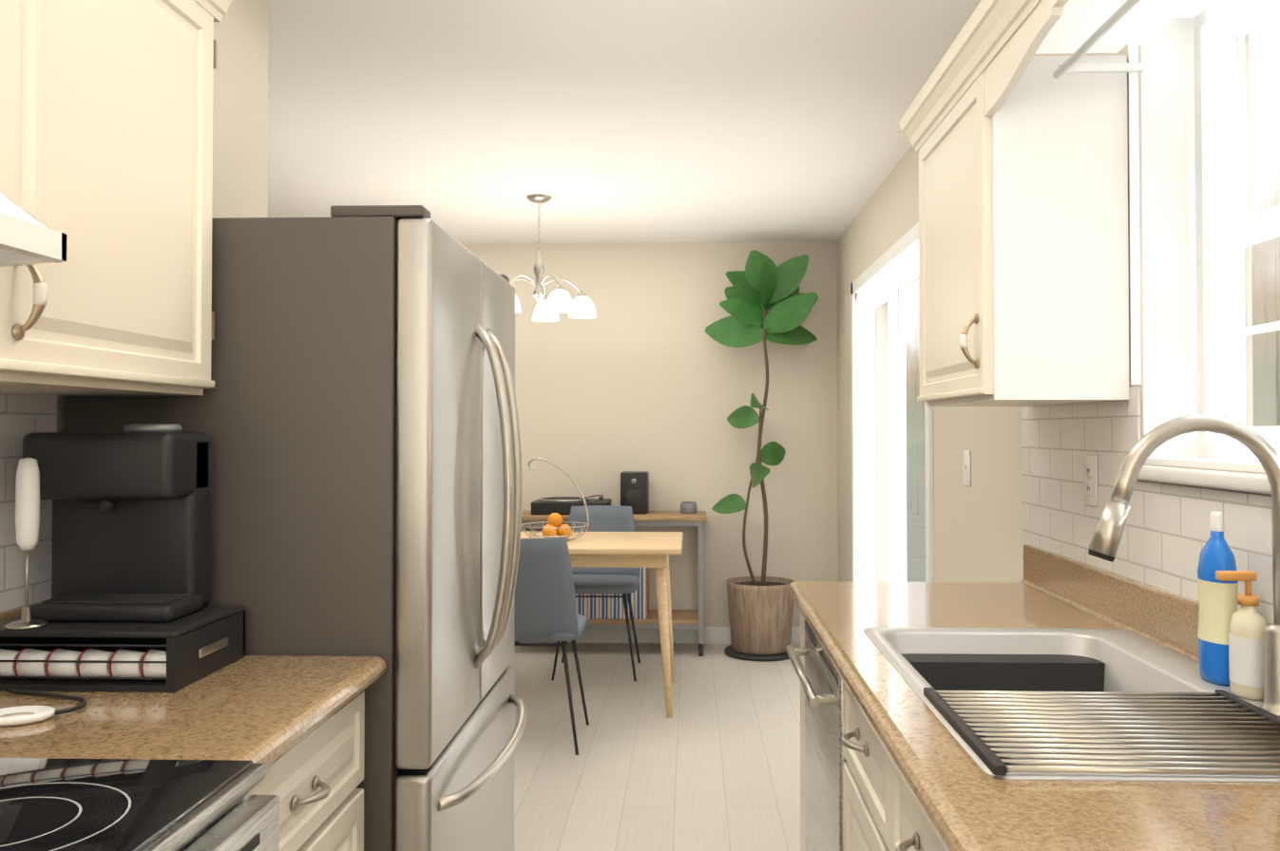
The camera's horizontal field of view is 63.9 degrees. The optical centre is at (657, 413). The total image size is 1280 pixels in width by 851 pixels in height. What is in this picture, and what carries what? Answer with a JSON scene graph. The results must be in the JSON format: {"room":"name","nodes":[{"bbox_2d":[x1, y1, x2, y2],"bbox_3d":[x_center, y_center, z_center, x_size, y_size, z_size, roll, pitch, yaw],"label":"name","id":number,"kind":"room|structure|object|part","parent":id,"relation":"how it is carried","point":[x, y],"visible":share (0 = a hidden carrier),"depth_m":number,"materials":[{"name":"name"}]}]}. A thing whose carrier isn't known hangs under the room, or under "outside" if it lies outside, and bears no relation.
{"room":"kitchen","nodes":[
{"label":"kitchen","id":0,"kind":"room"},
{"bbox_2d":[56,0,268,432],"bbox_3d":[-1.188,0.086,0.838,0.120,2.480,3.920,0,-1,2],"label":"wall","id":1,"kind":"structure","parent":0,"point":[240,123],"depth_m":2.64,"materials":[{"name":"paint"}]},
{"bbox_2d":[0,392,57,611],"bbox_3d":[-1.132,0.022,0.619,0.006,0.800,2.485,0,-1,2],"label":"wall tile","id":2,"kind":"structure","parent":1,"relation":"attached to","point":[22,416],"depth_m":1.76,"materials":[{"name":"white tile"}]},
{"bbox_2d":[0,0,228,396],"bbox_3d":[-0.952,-0.392,1.558,0.294,0.710,0.591,0,-1,2],"label":"upper cabinet","id":3,"kind":"object","parent":1,"relation":"attached to","point":[106,137],"depth_m":1.52,"materials":[{"name":"paint"}]},
{"bbox_2d":[0,191,66,267],"bbox_3d":[-0.924,-0.234,0.874,0.394,0.144,0.752,0,-1,2],"label":"range hood","id":4,"kind":"object","parent":3,"relation":"attached to","point":[27,238],"visible":1,"depth_m":1.20,"materials":[{"name":"white metal"}]},
{"bbox_2d":[264,0,981,244],"bbox_3d":[-1.229,-1.139,2.680,4.880,0.030,7.760,0,-1,2],"label":"ceiling","id":5,"kind":"structure","parent":0,"point":[469,122],"depth_m":3.75,"materials":[{"name":"white paint"}]},
{"bbox_2d":[509,193,596,322],"bbox_3d":[-0.588,-0.786,5.145,0.562,0.594,0.544,0,-1,2],"label":"chandelier","id":6,"kind":"object","parent":5,"relation":"hanging from","point":[554,304],"visible":0.88,"depth_m":5.11,"materials":[{"name":"white glass"}]},
{"bbox_2d":[462,241,837,627],"bbox_3d":[-1.106,0.178,6.467,4.880,2.480,0.140,0,-1,2],"label":"wall","id":7,"kind":"structure","parent":0,"point":[642,371],"depth_m":6.36,"materials":[{"name":"paint"}]},
{"bbox_2d":[518,627,800,644],"bbox_3d":[-1.169,1.367,6.371,4.559,0.100,0.014,0,-1,2],"label":"baseboard","id":8,"kind":"structure","parent":7,"relation":"attached to","point":[717,635],"depth_m":6.32,"materials":[{"name":"white wood"}]},
{"bbox_2d":[509,642,800,850],"bbox_3d":[-1.229,1.386,2.639,4.880,0.060,7.760,0,-1,2],"label":"floor","id":9,"kind":"structure","parent":0,"point":[713,764],"depth_m":4.16,"materials":[{"name":"beige wood"}]},
{"bbox_2d":[0,758,279,850],"bbox_3d":[-0.750,0.739,0.853,0.730,1.175,0.756,0,-1,2],"label":"range","id":10,"kind":"object","parent":9,"relation":"on","point":[90,805],"visible":1,"depth_m":1.10,"materials":[{"name":"black glass"}]},
{"bbox_2d":[0,598,386,850],"bbox_3d":[-0.793,0.832,1.532,0.611,1.009,0.592,0,-1,2],"label":"base cabinet","id":11,"kind":"object","parent":9,"relation":"on","point":[295,725],"depth_m":1.58,"materials":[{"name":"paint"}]},
{"bbox_2d":[3,457,48,630],"bbox_3d":[-0.993,0.202,1.618,0.060,0.266,0.060,0,-1,2],"label":"milk frother","id":12,"kind":"object","parent":11,"relation":"on","point":[27,518],"visible":1,"depth_m":1.61,"materials":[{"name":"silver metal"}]},
{"bbox_2d":[0,706,55,726],"bbox_3d":[-0.884,0.418,1.418,0.090,0.013,0.068,0,-1,2],"label":"pad","id":13,"kind":"object","parent":11,"relation":"on","point":[19,716],"visible":1,"depth_m":1.42,"materials":[{"name":"white plastic"}]},
{"bbox_2d":[22,423,211,622],"bbox_3d":[-0.908,0.177,1.737,0.262,0.319,0.178,0,-1,2],"label":"coffee maker","id":14,"kind":"object","parent":11,"relation":"on","point":[131,529],"visible":0.98,"depth_m":1.74,"materials":[{"name":"black plastic"}]},
{"bbox_3d":[-0.896,0.383,1.702,0.329,0.092,0.247,0,-1,2],"label":"pod drawer","id":15,"kind":"part","parent":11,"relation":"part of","materials":[{"name":"black plastic"}]},
{"bbox_2d":[63,205,526,850],"bbox_3d":[-0.689,0.489,2.301,0.758,1.722,0.900,0,-1,2],"label":"fridge","id":16,"kind":"object","parent":9,"relation":"on","point":[353,416],"visible":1,"depth_m":1.86,"materials":[{"name":"silver metal"}]},
{"bbox_2d":[514,536,589,755],"bbox_3d":[-0.534,0.944,4.332,0.450,0.881,0.525,0,-1,2],"label":"chair","id":17,"kind":"object","parent":9,"relation":"on","point":[545,607],"visible":0.6,"depth_m":4.12,"materials":[{"name":"fabric"}]},
{"bbox_2d":[551,505,640,681],"bbox_3d":[-0.322,0.965,5.631,0.450,0.881,0.525,0,-1,2],"label":"chair","id":18,"kind":"object","parent":9,"relation":"on","point":[623,582],"visible":0.54,"depth_m":5.78,"materials":[{"name":"fabric"}]},
{"bbox_2d":[520,532,683,718],"bbox_3d":[-0.584,1.008,5.056,1.415,0.776,0.780,0,-1,2],"label":"dining table","id":19,"kind":"object","parent":9,"relation":"on","point":[655,550],"visible":0.5,"depth_m":4.73,"materials":[{"name":"brown wood"}]},
{"bbox_2d":[521,458,589,541],"bbox_3d":[-0.493,0.416,4.972,0.327,0.403,0.326,0,-1,2],"label":"fruit bowl","id":20,"kind":"object","parent":19,"relation":"on","point":[555,522],"visible":0.83,"depth_m":4.95,"materials":[{"name":"silver metal"}]},
{"bbox_2d":[514,511,706,656],"bbox_3d":[-0.306,1.005,6.145,1.200,0.814,0.375,0,-1,2],"label":"console table","id":21,"kind":"object","parent":9,"relation":"on","point":[604,613],"visible":0.29,"depth_m":5.99,"materials":[{"name":"brown wood"}]},
{"bbox_2d":[531,494,611,515],"bbox_3d":[-0.510,0.545,6.167,0.450,0.105,0.330,0,-1,2],"label":"turntable","id":22,"kind":"object","parent":21,"relation":"on","point":[560,506],"visible":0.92,"depth_m":6.01,"materials":[{"name":"black plastic"}]},
{"bbox_2d":[620,471,649,514],"bbox_3d":[-0.135,0.475,6.186,0.160,0.245,0.230,0,-1,2],"label":"speaker","id":23,"kind":"object","parent":21,"relation":"on","point":[635,490],"visible":0.98,"depth_m":6.08,"materials":[{"name":"black plastic"}]},
{"bbox_2d":[680,501,697,514],"bbox_3d":[0.189,0.563,6.139,0.100,0.068,0.100,0,-1,2],"label":"smart speaker","id":24,"kind":"object","parent":21,"relation":"on","point":[688,507],"visible":1,"depth_m":6.10},
{"bbox_2d":[704,249,818,661],"bbox_3d":[0.625,0.228,6.077,0.685,2.368,0.541,0,-1,2],"label":"fiddle-leaf fig plant","id":25,"kind":"object","parent":9,"relation":"on","point":[760,611],"visible":1,"depth_m":6.02,"materials":[{"name":"green plant"}]},
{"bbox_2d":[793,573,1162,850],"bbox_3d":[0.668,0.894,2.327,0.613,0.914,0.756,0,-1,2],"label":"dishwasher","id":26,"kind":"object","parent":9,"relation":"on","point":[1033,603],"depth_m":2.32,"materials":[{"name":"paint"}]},
{"bbox_2d":[831,630,1279,850],"bbox_3d":[0.641,0.880,1.479,0.613,0.914,0.942,0,-1,2],"label":"base cabinet","id":27,"kind":"object","parent":9,"relation":"on","point":[890,760],"depth_m":1.64,"materials":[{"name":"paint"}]},
{"bbox_2d":[923,687,1279,776],"bbox_3d":[0.617,0.415,1.356,0.444,0.012,0.360,0,-1,2],"label":"drying rack","id":28,"kind":"object","parent":27,"relation":"on","point":[1215,733],"visible":1,"depth_m":1.33,"materials":[{"name":"silver metal"}]},
{"bbox_2d":[1197,511,1238,686],"bbox_3d":[0.892,0.291,1.632,0.050,0.268,0.081,0,-1,2],"label":"dish soap bottle","id":29,"kind":"object","parent":27,"relation":"on","point":[1217,602],"visible":0.9,"depth_m":1.61,"materials":[{"name":"blue plastic"}]},
{"bbox_2d":[1215,571,1266,701],"bbox_3d":[0.878,0.330,1.542,0.068,0.186,0.066,0,-1,2],"label":"soap pump","id":30,"kind":"object","parent":27,"relation":"on","point":[1247,625],"visible":0.92,"depth_m":1.52,"materials":[{"name":"beige plastic"}]},
{"bbox_2d":[956,809,1279,850],"bbox_3d":[0.616,0.867,0.707,0.613,0.914,0.602,0,-1,2],"label":"base cabinet","id":31,"kind":"object","parent":9,"relation":"on","point":[977,830],"depth_m":1.03,"materials":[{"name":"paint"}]},
{"bbox_2d":[836,33,1271,582],"bbox_3d":[1.099,0.614,2.556,0.220,3.480,7.520,0,-1,2],"label":"wall","id":32,"kind":"structure","parent":0,"point":[979,529],"depth_m":3.60,"materials":[{"name":"paint"}]},
{"bbox_2d":[850,222,934,582],"bbox_3d":[1.101,0.327,4.742,0.116,2.125,1.850,0,-1,2],"label":"slider","id":33,"kind":"object","parent":32,"relation":"in","point":[888,283],"visible":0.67,"depth_m":4.78,"materials":[{"name":"white glass"}]},
{"bbox_2d":[962,450,971,486],"bbox_3d":[1.006,0.177,3.347,0.016,0.114,0.070,0,-1,2],"label":"light switch","id":34,"kind":"object","parent":32,"relation":"attached to","point":[966,468],"visible":0.98,"depth_m":3.34,"materials":[{"name":"white plastic"}]},
{"bbox_2d":[910,45,1129,406],"bbox_3d":[0.830,-0.378,2.415,0.294,0.710,0.610,0,-1,2],"label":"upper cabinet","id":35,"kind":"object","parent":32,"relation":"attached to","point":[1023,257],"depth_m":2.11,"materials":[{"name":"white paint"}]},
{"bbox_2d":[1021,386,1273,624],"bbox_3d":[0.936,0.179,1.047,0.006,0.500,3.480,0,-1,2],"label":"wall tile","id":36,"kind":"structure","parent":32,"relation":"attached to","point":[1166,536],"depth_m":2.12,"materials":[{"name":"white tile"}]},
{"bbox_2d":[1083,455,1097,507],"bbox_3d":[0.970,0.150,2.298,0.008,0.114,0.070,0,-1,2],"label":"electrical outlet","id":37,"kind":"object","parent":36,"relation":"attached to","point":[1090,471],"visible":1,"depth_m":2.29,"materials":[{"name":"white plastic"}]},
{"bbox_2d":[1052,0,1279,495],"bbox_3d":[0.964,-0.345,1.554,0.353,0.936,1.099,0,-1,2],"label":"kitchen window","id":38,"kind":"structure","parent":32,"relation":"in","point":[1200,232],"depth_m":2.04,"materials":[{"name":"white"}]},
{"label":"outside","id":39,"kind":"structure","parent":0,"visible":0},
{"bbox_2d":[905,11,1279,582],"bbox_3d":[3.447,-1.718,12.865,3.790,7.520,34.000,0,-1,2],"label":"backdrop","id":40,"kind":"structure","parent":39,"point":[1259,135],"depth_m":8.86,"materials":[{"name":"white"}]},
{"bbox_3d":[-1.095,0.173,1.542,0.008,0.114,0.070,0,-1,2],"label":"electrical outlet","id":41,"kind":"object","parent":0,"visible":0},
{"bbox_2d":[6,688,87,714],"bbox_3d":[-0.960,0.303,1.503,0.268,0.246,0.141,0,-1,2],"label":"power cord","id":42,"kind":"object","parent":41,"relation":"attached to","point":[84,701],"visible":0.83,"depth_m":1.53,"materials":[{"name":"black plastic"}]}
]}

